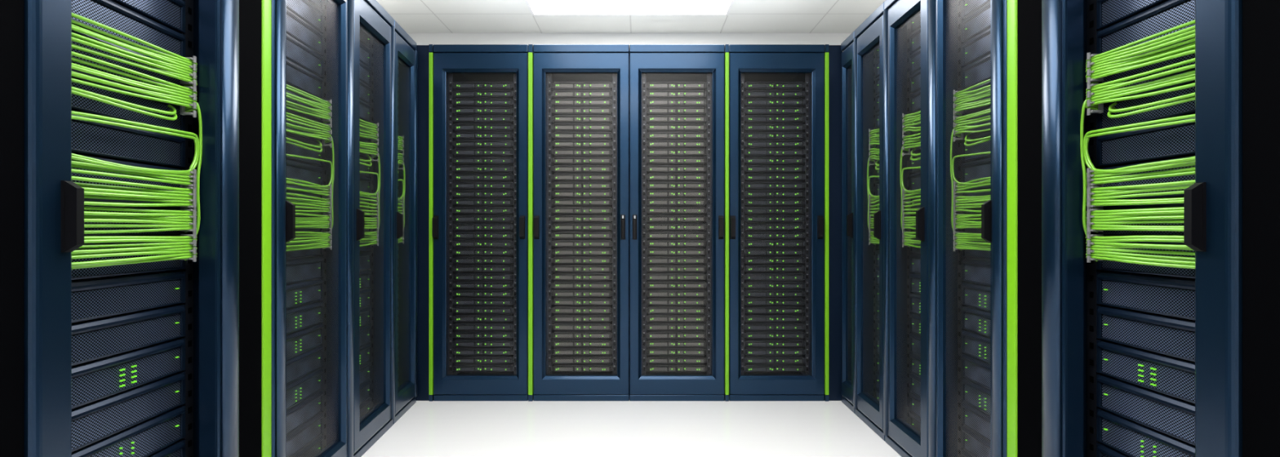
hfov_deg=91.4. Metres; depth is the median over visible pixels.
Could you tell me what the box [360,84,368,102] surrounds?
grille
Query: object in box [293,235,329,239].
cable
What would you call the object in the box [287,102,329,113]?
cable
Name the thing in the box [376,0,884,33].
ceiling
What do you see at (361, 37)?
server
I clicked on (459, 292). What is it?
server
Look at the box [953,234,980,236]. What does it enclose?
cable
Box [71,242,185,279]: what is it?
server
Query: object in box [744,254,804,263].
server
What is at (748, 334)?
server
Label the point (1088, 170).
clamp
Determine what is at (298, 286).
server
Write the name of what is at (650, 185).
server
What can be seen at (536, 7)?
recessed light
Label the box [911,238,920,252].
grille
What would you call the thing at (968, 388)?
grille
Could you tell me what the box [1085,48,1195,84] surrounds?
cable
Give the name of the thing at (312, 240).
cable
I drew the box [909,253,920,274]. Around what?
server
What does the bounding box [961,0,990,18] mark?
server
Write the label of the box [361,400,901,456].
floor
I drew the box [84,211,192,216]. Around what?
cable
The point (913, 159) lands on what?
cable
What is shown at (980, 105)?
cable
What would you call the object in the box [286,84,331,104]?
cable
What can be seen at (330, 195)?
clamp
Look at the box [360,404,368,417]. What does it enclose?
grille
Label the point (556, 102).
server
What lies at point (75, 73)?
cable
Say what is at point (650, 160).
server
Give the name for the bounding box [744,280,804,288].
server
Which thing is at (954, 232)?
clamp
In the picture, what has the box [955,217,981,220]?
cable
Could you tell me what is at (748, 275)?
server
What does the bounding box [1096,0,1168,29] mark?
server
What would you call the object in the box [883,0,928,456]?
tall cabinet
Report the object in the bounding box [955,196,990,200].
cable
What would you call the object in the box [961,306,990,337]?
server
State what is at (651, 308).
server
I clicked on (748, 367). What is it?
server
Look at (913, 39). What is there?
grille
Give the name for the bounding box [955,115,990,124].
cable
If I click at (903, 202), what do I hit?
clamp
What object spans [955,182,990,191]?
cable
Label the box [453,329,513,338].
server
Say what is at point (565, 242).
server
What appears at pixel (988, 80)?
cable
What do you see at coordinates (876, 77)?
server
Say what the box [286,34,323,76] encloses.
server
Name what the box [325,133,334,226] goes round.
cable
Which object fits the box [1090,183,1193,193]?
cable
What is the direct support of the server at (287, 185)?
in the tall cabinet at (338, 15)
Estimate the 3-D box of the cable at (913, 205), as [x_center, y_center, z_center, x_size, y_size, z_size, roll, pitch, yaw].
[1.164,-0.094,2.578,0.038,0.022,0.345,0,0,1]
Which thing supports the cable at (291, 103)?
attached to the tall cabinet at (338, 15)
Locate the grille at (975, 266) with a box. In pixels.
[964,264,990,284]
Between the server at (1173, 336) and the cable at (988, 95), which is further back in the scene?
the cable at (988, 95)
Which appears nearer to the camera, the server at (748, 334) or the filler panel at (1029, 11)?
the filler panel at (1029, 11)
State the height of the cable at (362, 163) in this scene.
0.041 m
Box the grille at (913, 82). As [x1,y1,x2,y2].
[911,74,920,91]
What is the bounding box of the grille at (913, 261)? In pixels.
[911,258,920,272]
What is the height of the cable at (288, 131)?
0.028 m
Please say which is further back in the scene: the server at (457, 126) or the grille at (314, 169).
the server at (457, 126)
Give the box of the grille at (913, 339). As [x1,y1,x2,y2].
[911,337,920,355]
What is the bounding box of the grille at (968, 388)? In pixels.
[964,384,990,413]
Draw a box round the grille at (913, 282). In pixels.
[911,278,920,293]
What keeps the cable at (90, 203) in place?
on the cable at (86, 208)
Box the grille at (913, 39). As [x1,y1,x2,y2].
[911,32,920,51]
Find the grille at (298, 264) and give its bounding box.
[286,262,320,282]
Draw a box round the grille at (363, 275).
[360,274,368,288]
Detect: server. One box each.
[71,0,185,57]
[71,30,183,93]
[71,69,185,133]
[71,114,185,167]
[71,154,185,192]
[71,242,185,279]
[71,271,185,323]
[71,304,185,365]
[71,337,185,408]
[71,372,185,452]
[71,405,185,456]
[84,198,185,235]
[111,0,185,32]
[146,439,185,456]
[286,0,323,32]
[286,8,323,54]
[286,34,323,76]
[286,59,323,99]
[286,84,322,121]
[286,109,323,143]
[286,134,323,165]
[286,159,323,188]
[286,184,322,210]
[286,235,323,258]
[286,256,323,284]
[286,279,323,308]
[286,301,323,334]
[286,323,323,359]
[286,345,323,384]
[286,368,323,409]
[286,390,323,435]
[286,412,323,456]
[292,434,323,456]
[295,212,323,232]
[308,0,323,10]
[360,28,370,48]
[360,42,371,67]
[360,61,371,85]
[360,81,371,104]
[360,99,371,122]
[360,119,370,140]
[360,138,370,159]
[360,157,370,177]
[360,176,371,193]
[360,195,370,213]
[360,235,370,251]
[360,251,371,270]
[360,270,371,289]
[360,288,371,308]
[360,306,371,328]
[360,324,371,346]
[360,342,371,366]
[360,361,371,385]
[360,379,371,404]
[360,397,371,417]
[364,214,371,231]
[453,81,513,90]
[453,89,513,99]
[453,98,513,107]
[453,106,513,115]
[453,115,513,124]
[453,123,513,133]
[453,131,513,141]
[453,140,513,149]
[453,148,513,157]
[453,156,513,165]
[453,164,513,173]
[453,173,513,182]
[453,182,513,190]
[453,190,513,198]
[453,198,513,207]
[453,206,513,215]
[453,214,513,222]
[453,223,513,230]
[453,231,513,238]
[453,238,513,247]
[453,246,513,255]
[453,254,513,263]
[453,263,513,271]
[453,271,513,279]
[453,280,513,288]
[453,288,513,297]
[453,296,513,305]
[453,304,513,313]
[453,313,513,321]
[453,321,513,330]
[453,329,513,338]
[453,337,513,346]
[453,346,513,355]
[453,355,513,363]
[453,363,513,372]
[551,81,612,97]
[551,89,612,99]
[551,98,612,107]
[551,106,612,115]
[551,115,612,124]
[551,123,612,133]
[551,131,612,141]
[551,140,612,149]
[551,148,612,157]
[551,156,612,165]
[551,164,612,174]
[551,173,612,182]
[551,182,612,191]
[551,190,612,199]
[551,198,612,207]
[551,206,612,215]
[551,214,612,222]
[551,223,612,230]
[551,231,612,238]
[551,238,612,247]
[551,246,612,255]
[551,254,612,263]
[551,262,612,271]
[551,271,612,279]
[551,280,612,288]
[551,288,612,297]
[551,296,612,305]
[551,304,612,313]
[551,313,612,321]
[551,321,612,330]
[551,329,612,338]
[551,337,612,346]
[551,340,612,355]
[551,348,612,363]
[551,356,612,372]
[646,81,706,99]
[646,89,706,106]
[646,98,706,115]
[646,106,706,122]
[646,115,706,130]
[646,123,706,133]
[646,131,706,141]
[646,140,706,149]
[646,148,706,157]
[646,156,706,165]
[646,164,706,174]
[646,173,706,182]
[646,182,706,191]
[646,190,706,199]
[646,198,706,207]
[646,206,706,215]
[646,214,706,222]
[646,223,706,230]
[646,231,706,238]
[646,238,706,247]
[646,246,706,255]
[646,254,706,263]
[646,262,706,271]
[646,271,706,279]
[646,280,706,288]
[646,288,706,297]
[646,296,706,305]
[646,304,706,313]
[646,313,706,321]
[646,321,706,330]
[646,323,706,338]
[646,331,706,346]
[646,338,706,355]
[646,346,706,363]
[646,355,706,372]
[744,81,804,90]
[744,89,804,99]
[744,98,804,107]
[744,106,804,115]
[744,115,804,124]
[744,123,804,133]
[744,131,804,141]
[744,140,804,149]
[744,148,804,157]
[744,156,804,165]
[744,164,804,173]
[744,173,804,182]
[744,182,804,190]
[744,190,804,199]
[744,198,804,207]
[744,206,804,215]
[744,214,804,222]
[744,223,804,230]
[744,231,804,238]
[744,238,804,247]
[744,246,804,255]
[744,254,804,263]
[744,262,804,271]
[744,271,804,279]
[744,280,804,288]
[744,288,804,297]
[744,296,804,305]
[744,304,804,313]
[744,313,804,321]
[744,321,804,330]
[744,329,804,338]
[744,337,804,346]
[744,346,804,355]
[744,355,804,363]
[744,363,804,372]
[875,47,879,59]
[875,58,879,76]
[875,77,879,93]
[875,93,879,111]
[875,111,879,128]
[875,181,879,195]
[875,249,879,266]
[875,267,879,284]
[875,284,879,302]
[875,302,879,319]
[875,319,879,336]
[875,336,879,354]
[875,353,879,371]
[875,370,879,387]
[875,387,879,400]
[909,27,920,53]
[909,48,920,73]
[909,69,920,93]
[909,151,920,173]
[909,172,920,190]
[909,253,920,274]
[909,293,920,315]
[909,313,920,335]
[909,333,920,356]
[909,352,920,377]
[909,373,920,397]
[909,392,920,417]
[910,13,920,33]
[910,89,920,113]
[910,131,920,152]
[910,213,915,231]
[910,234,920,253]
[910,273,920,294]
[910,412,920,432]
[911,110,920,133]
[911,194,920,212]
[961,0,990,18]
[961,2,990,42]
[961,27,990,66]
[961,53,990,89]
[961,106,990,137]
[961,131,990,161]
[961,157,990,182]
[961,209,981,233]
[961,235,990,259]
[961,258,990,285]
[961,282,990,311]
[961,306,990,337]
[961,329,990,363]
[961,354,990,389]
[961,377,990,415]
[961,401,990,440]
[961,425,990,456]
[961,449,974,456]
[962,185,990,209]
[963,81,990,113]
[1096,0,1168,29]
[1096,0,1195,53]
[1096,80,1195,132]
[1096,117,1195,166]
[1096,203,1183,235]
[1096,241,1195,278]
[1096,271,1195,319]
[1096,306,1195,362]
[1096,340,1195,404]
[1096,374,1195,445]
[1096,408,1195,456]
[1096,443,1130,456]
[1098,34,1195,89]
[1098,155,1195,199]
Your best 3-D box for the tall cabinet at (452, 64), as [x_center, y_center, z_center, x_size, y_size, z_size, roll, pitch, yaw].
[-0.894,-0.032,3.886,0.530,2.000,0.828,0,0,0]
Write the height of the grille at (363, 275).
0.056 m
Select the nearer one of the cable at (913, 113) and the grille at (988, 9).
the grille at (988, 9)
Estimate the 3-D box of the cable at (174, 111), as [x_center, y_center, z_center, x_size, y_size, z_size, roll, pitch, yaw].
[-1.136,-0.289,1.331,0.029,0.037,0.440,0,0,-4]
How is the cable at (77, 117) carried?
attached to the tall cabinet at (54, 204)
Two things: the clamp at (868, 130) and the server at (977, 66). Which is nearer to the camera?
the server at (977, 66)
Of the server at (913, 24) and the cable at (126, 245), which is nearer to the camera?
the cable at (126, 245)
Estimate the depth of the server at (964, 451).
2.26 m
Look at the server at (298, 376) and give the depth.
2.29 m
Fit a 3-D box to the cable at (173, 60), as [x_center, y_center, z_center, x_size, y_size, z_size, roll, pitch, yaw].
[-1.139,-0.407,1.366,0.036,0.020,0.510,0,0,-5]
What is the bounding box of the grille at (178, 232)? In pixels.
[84,210,180,234]
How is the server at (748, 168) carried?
in the tall cabinet at (805, 64)
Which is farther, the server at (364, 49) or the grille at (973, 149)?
the server at (364, 49)
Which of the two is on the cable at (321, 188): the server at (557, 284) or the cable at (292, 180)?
the cable at (292, 180)
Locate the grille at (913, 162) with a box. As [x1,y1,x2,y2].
[911,156,920,171]
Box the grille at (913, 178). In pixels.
[911,177,920,190]
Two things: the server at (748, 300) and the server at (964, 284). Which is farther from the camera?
the server at (748, 300)
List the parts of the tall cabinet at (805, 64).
handle, rack rail, rack rail, handle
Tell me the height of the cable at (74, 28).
0.021 m
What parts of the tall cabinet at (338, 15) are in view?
handle, door panel, rack rail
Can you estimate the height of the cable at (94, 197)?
0.015 m
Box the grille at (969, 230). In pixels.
[964,216,981,231]
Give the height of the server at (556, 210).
0.040 m
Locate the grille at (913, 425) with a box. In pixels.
[911,418,920,432]
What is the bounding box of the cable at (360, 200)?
[360,200,368,213]
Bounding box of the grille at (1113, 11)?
[1102,0,1158,25]
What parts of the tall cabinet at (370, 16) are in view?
handle, rack rail, door panel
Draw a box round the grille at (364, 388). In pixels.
[360,385,368,403]
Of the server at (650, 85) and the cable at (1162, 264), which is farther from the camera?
the server at (650, 85)
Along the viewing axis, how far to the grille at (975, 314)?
2.18 m
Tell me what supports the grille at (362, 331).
attached to the server at (366, 326)
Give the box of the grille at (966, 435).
[964,433,990,456]
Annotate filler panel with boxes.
[239,0,261,456]
[416,44,429,400]
[428,44,434,401]
[528,44,533,401]
[724,44,728,401]
[823,44,828,401]
[828,44,842,400]
[1017,0,1041,456]
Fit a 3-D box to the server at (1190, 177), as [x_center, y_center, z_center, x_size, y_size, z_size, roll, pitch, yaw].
[1.411,-0.112,1.397,0.509,0.084,0.389,0,0,1]
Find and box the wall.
[408,33,851,44]
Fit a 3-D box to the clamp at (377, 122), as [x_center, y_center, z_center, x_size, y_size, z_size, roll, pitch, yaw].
[-1.254,-0.456,2.955,0.032,0.090,0.016,0,0,-5]
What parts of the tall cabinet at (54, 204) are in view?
handle, rack rail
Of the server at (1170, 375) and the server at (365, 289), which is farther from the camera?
the server at (365, 289)
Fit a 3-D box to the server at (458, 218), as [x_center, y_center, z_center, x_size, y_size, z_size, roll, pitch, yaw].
[-0.894,-0.057,3.769,0.345,0.040,0.425,0,0,0]
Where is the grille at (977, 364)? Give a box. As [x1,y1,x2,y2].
[964,360,990,387]
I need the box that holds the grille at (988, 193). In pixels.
[964,191,990,206]
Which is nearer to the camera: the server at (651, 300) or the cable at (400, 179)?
the cable at (400, 179)
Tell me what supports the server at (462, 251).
in the tall cabinet at (452, 64)
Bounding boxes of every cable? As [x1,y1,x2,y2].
[71,13,197,64]
[71,18,193,65]
[71,24,192,66]
[71,26,196,72]
[71,32,195,72]
[71,35,192,74]
[71,36,196,79]
[71,43,196,80]
[71,44,197,86]
[71,51,197,93]
[71,57,195,94]
[71,62,197,98]
[71,65,197,102]
[71,71,197,103]
[71,73,192,109]
[71,78,197,112]
[71,86,176,115]
[71,89,177,120]
[71,111,199,173]
[71,115,198,172]
[71,159,192,175]
[71,160,192,179]
[71,164,192,182]
[71,168,192,185]
[71,176,192,191]
[71,244,193,253]
[71,246,197,255]
[71,250,191,259]
[71,252,197,266]
[71,255,197,269]
[73,182,192,194]
[77,241,192,248]
[81,186,192,197]
[84,191,192,200]
[84,195,192,203]
[84,201,192,208]
[84,206,192,213]
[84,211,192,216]
[84,215,192,219]
[84,218,192,224]
[84,223,192,227]
[84,226,192,234]
[84,235,197,239]
[84,238,197,243]
[147,218,192,222]
[196,102,202,234]
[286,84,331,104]
[286,87,330,106]
[286,93,331,111]
[286,95,330,111]
[286,100,330,116]
[286,103,331,118]
[286,106,329,124]
[286,112,331,128]
[286,115,331,129]
[286,118,329,131]
[286,122,330,136]
[286,125,331,137]
[286,128,328,141]
[286,129,330,142]
[286,137,322,147]
[286,140,322,152]
[286,154,333,187]
[286,177,329,188]
[286,182,329,191]
[286,186,329,194]
[286,192,329,200]
[286,196,329,203]
[286,199,329,205]
[286,240,329,244]
[286,241,328,247]
[286,243,331,248]
[286,245,329,251]
[287,92,329,106]
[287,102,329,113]
[287,186,329,197]
[287,237,331,243]
[291,202,329,208]
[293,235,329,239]
[295,205,329,210]
[295,209,329,213]
[295,213,329,217]
[295,216,320,231]
[295,217,329,219]
[295,218,329,221]
[295,221,329,223]
[295,222,329,224]
[295,224,329,227]
[295,231,329,234]
[295,234,330,236]
[296,226,329,228]
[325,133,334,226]
[360,119,377,127]
[360,122,377,128]
[360,124,377,133]
[360,128,377,133]
[360,128,377,136]
[360,132,377,137]
[360,134,377,142]
[360,142,377,146]
[360,143,377,148]
[360,145,377,151]
[360,148,377,154]
[360,150,377,157]
[360,154,371,162]
[360,159,372,166]
[360,170,379,195]
[360,194,377,199]
[360,198,377,203]
[360,200,368,213]
[360,201,377,207]
[360,204,377,210]
[360,208,377,213]
[360,237,368,250]
[360,237,377,240]
[360,240,377,242]
[360,242,377,246]
[364,219,377,222]
[364,226,377,230]
[364,233,377,235]
[373,150,380,231]
[397,178,404,199]
[402,164,404,225]
[866,159,871,231]
[867,175,879,198]
[899,142,907,231]
[901,166,920,193]
[902,111,920,118]
[902,114,920,119]
[902,118,920,125]
[902,126,920,130]
[902,133,920,141]
[903,115,920,122]
[903,121,920,128]
[903,128,920,135]
[903,136,920,142]
[903,138,920,144]
[903,142,920,147]
[903,192,920,195]
[903,195,920,200]
[903,199,920,205]
[903,203,920,208]
[903,208,919,212]
[903,212,915,215]
[903,216,915,218]
[903,218,915,222]
[903,226,915,230]
[903,231,915,234]
[903,236,915,239]
[903,238,920,242]
[903,241,920,244]
[903,243,920,248]
[904,144,920,151]
[910,147,920,156]
[910,152,920,160]
[950,128,955,231]
[951,151,990,185]
[953,79,990,97]
[953,88,990,102]
[953,92,990,103]
[953,97,990,109]
[953,108,990,122]
[953,111,990,123]
[953,117,990,129]
[953,124,978,129]
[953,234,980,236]
[953,238,986,241]
[954,84,990,97]
[954,99,990,111]
[954,128,990,137]
[954,195,990,199]
[954,244,990,249]
[955,87,990,97]
[955,93,990,107]
[955,102,990,115]
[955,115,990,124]
[955,123,990,135]
[955,177,990,186]
[955,181,990,188]
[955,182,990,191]
[955,188,990,195]
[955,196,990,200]
[955,199,990,204]
[955,202,984,205]
[955,205,981,208]
[955,208,981,213]
[955,213,981,216]
[955,214,981,218]
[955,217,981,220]
[955,220,981,223]
[955,223,981,226]
[955,226,981,230]
[955,232,981,235]
[955,236,982,239]
[955,240,990,244]
[955,243,990,247]
[955,246,990,250]
[964,133,990,142]
[964,137,990,146]
[1080,99,1086,235]
[1083,114,1195,173]
[1084,37,1195,72]
[1084,118,1195,171]
[1084,235,1183,239]
[1085,19,1195,61]
[1085,25,1195,64]
[1085,29,1195,66]
[1085,33,1195,69]
[1085,41,1195,74]
[1085,44,1195,77]
[1085,48,1195,82]
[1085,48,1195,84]
[1085,57,1195,91]
[1085,63,1195,97]
[1085,68,1191,93]
[1085,70,1195,99]
[1085,73,1195,105]
[1085,75,1195,107]
[1085,82,1195,110]
[1085,156,1195,174]
[1085,200,1183,208]
[1085,207,1183,213]
[1085,209,1183,216]
[1085,213,1183,219]
[1085,215,1183,222]
[1085,219,1183,224]
[1085,238,1183,242]
[1085,241,1191,248]
[1085,244,1193,250]
[1085,247,1195,255]
[1085,250,1195,261]
[1085,253,1195,265]
[1085,255,1195,269]
[1090,161,1195,177]
[1090,167,1195,181]
[1090,170,1195,184]
[1090,179,1195,191]
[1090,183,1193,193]
[1090,185,1191,196]
[1090,190,1183,199]
[1090,197,1183,203]
[1090,224,1183,228]
[1090,226,1183,232]
[1106,96,1195,118]
[1108,92,1195,112]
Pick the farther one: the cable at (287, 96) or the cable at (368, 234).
the cable at (368, 234)
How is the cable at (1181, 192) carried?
on the cable at (1175, 198)
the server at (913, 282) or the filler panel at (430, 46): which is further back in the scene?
the filler panel at (430, 46)
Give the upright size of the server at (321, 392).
0.084 m
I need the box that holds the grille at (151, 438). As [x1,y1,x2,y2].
[88,415,180,456]
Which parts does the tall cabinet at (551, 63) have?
handle, rack rail, rack rail, handle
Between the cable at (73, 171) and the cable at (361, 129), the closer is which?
the cable at (73, 171)
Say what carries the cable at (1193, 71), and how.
attached to the tall cabinet at (1213, 204)
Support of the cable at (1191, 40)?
attached to the tall cabinet at (1213, 204)
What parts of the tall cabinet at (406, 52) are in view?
rack rail, handle, door panel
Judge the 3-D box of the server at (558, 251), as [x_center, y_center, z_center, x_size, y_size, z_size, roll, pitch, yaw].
[-0.330,0.133,3.769,0.345,0.040,0.425,0,0,0]
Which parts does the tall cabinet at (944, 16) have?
rack rail, door panel, handle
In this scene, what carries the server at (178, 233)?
in the tall cabinet at (54, 204)
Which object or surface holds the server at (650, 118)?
in the tall cabinet at (647, 63)
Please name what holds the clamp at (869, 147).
attached to the tall cabinet at (868, 36)
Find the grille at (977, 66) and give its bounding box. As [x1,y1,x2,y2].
[964,59,990,87]
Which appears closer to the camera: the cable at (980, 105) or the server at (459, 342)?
the cable at (980, 105)
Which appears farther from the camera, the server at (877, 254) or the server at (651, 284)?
the server at (651, 284)
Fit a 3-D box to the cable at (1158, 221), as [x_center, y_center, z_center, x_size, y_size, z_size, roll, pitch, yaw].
[1.140,-0.011,1.375,0.036,0.016,0.434,0,0,1]
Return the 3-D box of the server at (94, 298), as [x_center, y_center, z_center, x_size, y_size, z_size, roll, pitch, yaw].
[-1.412,0.151,1.373,0.509,0.084,0.465,0,0,-4]
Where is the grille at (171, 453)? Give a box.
[166,449,180,456]
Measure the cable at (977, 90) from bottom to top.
0.025 m
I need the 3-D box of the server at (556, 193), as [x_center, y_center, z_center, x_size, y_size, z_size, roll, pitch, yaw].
[-0.330,-0.200,3.769,0.345,0.040,0.425,0,0,0]
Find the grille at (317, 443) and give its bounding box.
[301,441,320,456]
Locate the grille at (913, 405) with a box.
[911,399,920,417]
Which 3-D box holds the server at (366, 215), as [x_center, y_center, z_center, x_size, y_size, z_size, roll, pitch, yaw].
[-1.522,-0.024,2.787,0.509,0.084,0.374,0,0,-4]
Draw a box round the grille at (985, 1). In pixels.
[964,0,986,14]
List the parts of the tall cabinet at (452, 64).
handle, rack rail, rack rail, handle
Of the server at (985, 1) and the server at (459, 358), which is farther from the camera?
the server at (459, 358)
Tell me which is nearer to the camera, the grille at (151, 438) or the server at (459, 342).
the grille at (151, 438)
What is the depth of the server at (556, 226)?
3.56 m
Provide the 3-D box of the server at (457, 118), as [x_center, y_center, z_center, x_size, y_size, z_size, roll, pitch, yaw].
[-0.894,-0.627,3.769,0.345,0.040,0.425,0,0,0]
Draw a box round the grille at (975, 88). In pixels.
[964,87,990,111]
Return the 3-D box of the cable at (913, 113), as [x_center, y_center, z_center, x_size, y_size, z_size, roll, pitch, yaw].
[1.164,-0.483,2.578,0.038,0.019,0.345,0,0,1]
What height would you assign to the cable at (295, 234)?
0.018 m
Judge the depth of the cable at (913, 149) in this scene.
2.64 m
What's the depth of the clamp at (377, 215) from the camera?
2.96 m
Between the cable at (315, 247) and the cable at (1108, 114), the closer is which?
the cable at (1108, 114)
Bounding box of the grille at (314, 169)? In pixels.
[286,165,320,185]
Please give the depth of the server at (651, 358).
3.57 m
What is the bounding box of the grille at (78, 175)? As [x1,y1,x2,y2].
[71,167,180,192]
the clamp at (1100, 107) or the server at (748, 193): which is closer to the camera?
the clamp at (1100, 107)
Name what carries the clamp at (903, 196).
attached to the tall cabinet at (900, 434)
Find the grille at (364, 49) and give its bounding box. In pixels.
[360,48,368,65]
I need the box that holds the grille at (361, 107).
[360,105,368,119]
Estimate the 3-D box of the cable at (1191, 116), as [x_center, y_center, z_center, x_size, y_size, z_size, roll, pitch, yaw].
[1.128,-0.186,1.373,0.019,0.116,0.431,0,0,-2]
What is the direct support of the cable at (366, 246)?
attached to the server at (366, 246)
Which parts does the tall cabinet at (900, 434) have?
door panel, rack rail, handle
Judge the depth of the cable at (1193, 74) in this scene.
1.41 m
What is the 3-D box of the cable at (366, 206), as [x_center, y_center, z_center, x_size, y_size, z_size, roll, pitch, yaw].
[-1.249,-0.094,2.781,0.038,0.021,0.421,0,0,-4]
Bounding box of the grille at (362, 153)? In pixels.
[360,146,368,157]
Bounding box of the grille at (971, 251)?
[964,241,990,257]
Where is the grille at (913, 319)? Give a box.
[911,318,920,334]
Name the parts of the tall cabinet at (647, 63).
handle, rack rail, rack rail, handle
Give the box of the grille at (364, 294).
[360,293,368,307]
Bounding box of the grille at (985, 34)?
[964,33,990,63]
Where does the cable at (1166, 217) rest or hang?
on the cable at (1158, 221)
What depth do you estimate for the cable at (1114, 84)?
1.50 m
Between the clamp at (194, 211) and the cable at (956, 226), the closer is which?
the clamp at (194, 211)
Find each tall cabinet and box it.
[23,0,239,456]
[271,0,353,456]
[353,0,395,456]
[393,19,417,424]
[432,44,528,400]
[533,44,629,400]
[629,44,724,400]
[728,44,824,400]
[840,31,854,413]
[853,1,884,441]
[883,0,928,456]
[928,0,1007,456]
[1041,0,1242,456]
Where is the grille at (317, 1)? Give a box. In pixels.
[311,0,320,6]
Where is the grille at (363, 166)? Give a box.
[360,161,368,175]
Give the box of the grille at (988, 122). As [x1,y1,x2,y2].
[964,113,990,135]
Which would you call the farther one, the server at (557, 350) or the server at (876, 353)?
the server at (557, 350)
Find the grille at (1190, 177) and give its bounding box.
[1103,165,1195,195]
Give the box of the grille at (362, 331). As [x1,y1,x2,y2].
[360,329,368,346]
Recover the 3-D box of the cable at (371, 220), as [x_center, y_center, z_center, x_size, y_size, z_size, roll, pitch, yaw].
[-1.249,-0.033,2.781,0.037,0.017,0.420,0,0,-4]
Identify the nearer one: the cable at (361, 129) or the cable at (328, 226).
the cable at (328, 226)
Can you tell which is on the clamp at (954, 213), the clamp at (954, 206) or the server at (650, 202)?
the clamp at (954, 206)
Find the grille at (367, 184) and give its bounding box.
[360,180,368,192]
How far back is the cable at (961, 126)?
2.21 m
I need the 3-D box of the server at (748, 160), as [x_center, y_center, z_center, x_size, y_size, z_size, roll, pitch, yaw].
[0.768,-0.390,3.769,0.345,0.040,0.425,0,0,0]
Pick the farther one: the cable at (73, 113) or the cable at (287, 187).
the cable at (287, 187)
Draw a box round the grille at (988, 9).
[964,8,990,39]
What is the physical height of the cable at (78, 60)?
0.018 m
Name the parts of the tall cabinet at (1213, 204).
rack rail, handle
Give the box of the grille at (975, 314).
[964,312,990,335]
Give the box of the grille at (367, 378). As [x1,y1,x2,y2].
[360,366,368,383]
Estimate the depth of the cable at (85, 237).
1.41 m
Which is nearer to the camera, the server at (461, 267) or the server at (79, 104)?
the server at (79, 104)
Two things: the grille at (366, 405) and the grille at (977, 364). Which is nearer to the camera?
the grille at (977, 364)
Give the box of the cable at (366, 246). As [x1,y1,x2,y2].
[360,237,368,250]
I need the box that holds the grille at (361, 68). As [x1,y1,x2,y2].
[360,66,368,84]
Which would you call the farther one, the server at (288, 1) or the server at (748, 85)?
the server at (748, 85)
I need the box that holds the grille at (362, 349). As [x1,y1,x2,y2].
[360,348,368,364]
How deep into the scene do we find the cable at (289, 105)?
2.25 m
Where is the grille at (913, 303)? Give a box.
[911,298,920,313]
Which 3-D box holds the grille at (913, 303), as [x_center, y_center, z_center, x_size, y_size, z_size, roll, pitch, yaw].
[1.192,0.334,2.605,0.005,0.056,0.267,0,0,1]
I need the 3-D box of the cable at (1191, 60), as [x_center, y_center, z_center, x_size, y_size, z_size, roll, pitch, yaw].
[1.140,-0.347,1.374,0.036,0.017,0.433,0,0,1]
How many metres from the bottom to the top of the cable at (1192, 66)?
0.022 m
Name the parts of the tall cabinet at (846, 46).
door panel, handle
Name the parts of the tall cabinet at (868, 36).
door panel, rack rail, handle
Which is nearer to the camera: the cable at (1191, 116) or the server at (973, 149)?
the cable at (1191, 116)
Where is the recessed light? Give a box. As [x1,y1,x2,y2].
[524,0,734,15]
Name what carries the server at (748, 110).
in the tall cabinet at (805, 64)
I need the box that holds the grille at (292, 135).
[286,117,320,142]
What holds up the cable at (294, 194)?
on the cable at (291, 198)
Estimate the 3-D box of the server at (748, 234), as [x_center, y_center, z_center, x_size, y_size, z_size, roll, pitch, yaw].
[0.768,0.038,3.769,0.345,0.040,0.425,0,0,0]
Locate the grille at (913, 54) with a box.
[911,53,920,71]
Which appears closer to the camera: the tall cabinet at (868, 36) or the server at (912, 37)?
the server at (912, 37)
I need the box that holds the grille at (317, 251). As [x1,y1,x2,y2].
[286,242,320,257]
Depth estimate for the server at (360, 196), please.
2.91 m
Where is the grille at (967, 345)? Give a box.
[964,337,990,361]
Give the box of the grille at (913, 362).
[911,358,920,375]
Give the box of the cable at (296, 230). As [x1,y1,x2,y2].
[295,216,320,231]
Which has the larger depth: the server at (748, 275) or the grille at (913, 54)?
the server at (748, 275)
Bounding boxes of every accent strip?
[261,0,271,456]
[428,52,433,395]
[528,52,533,395]
[724,52,728,395]
[824,52,828,395]
[1007,0,1017,456]
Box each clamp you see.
[179,55,196,86]
[179,85,196,117]
[179,168,196,188]
[179,185,196,209]
[179,207,196,232]
[179,232,196,262]
[321,99,332,123]
[321,123,332,147]
[321,184,332,197]
[321,196,332,214]
[321,213,332,230]
[321,231,332,248]
[370,122,378,142]
[370,142,378,162]
[370,191,378,203]
[370,203,378,217]
[370,230,378,245]
[371,217,378,230]
[397,135,404,152]
[397,152,404,169]
[397,197,404,205]
[868,129,875,146]
[868,146,875,166]
[868,194,875,204]
[868,204,875,216]
[902,113,911,134]
[902,134,911,156]
[902,189,911,200]
[902,200,911,215]
[902,215,911,230]
[902,230,911,247]
[953,89,964,115]
[953,115,964,142]
[953,180,964,194]
[953,194,964,213]
[953,212,964,230]
[953,230,964,251]
[1086,52,1103,84]
[1086,83,1103,115]
[1086,168,1103,186]
[1086,184,1103,208]
[1086,207,1103,232]
[1086,232,1103,262]
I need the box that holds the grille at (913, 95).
[911,94,920,111]
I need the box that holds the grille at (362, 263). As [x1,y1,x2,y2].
[360,256,368,269]
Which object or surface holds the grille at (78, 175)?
attached to the server at (129, 163)
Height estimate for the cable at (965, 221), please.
0.015 m
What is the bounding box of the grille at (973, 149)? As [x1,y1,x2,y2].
[964,139,990,159]
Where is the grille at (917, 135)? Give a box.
[911,135,920,150]
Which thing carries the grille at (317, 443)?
attached to the server at (321, 437)
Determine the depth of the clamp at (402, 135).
3.35 m
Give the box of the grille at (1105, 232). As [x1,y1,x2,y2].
[1102,219,1183,234]
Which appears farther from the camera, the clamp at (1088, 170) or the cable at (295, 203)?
the cable at (295, 203)
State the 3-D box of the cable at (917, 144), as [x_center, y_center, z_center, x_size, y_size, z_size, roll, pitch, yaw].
[1.159,-0.340,2.578,0.037,0.029,0.345,0,0,3]
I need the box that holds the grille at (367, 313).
[360,311,368,326]
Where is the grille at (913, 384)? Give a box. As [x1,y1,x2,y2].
[911,378,920,396]
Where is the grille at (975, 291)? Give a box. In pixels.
[964,288,990,310]
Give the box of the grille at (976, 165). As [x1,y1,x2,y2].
[964,163,990,182]

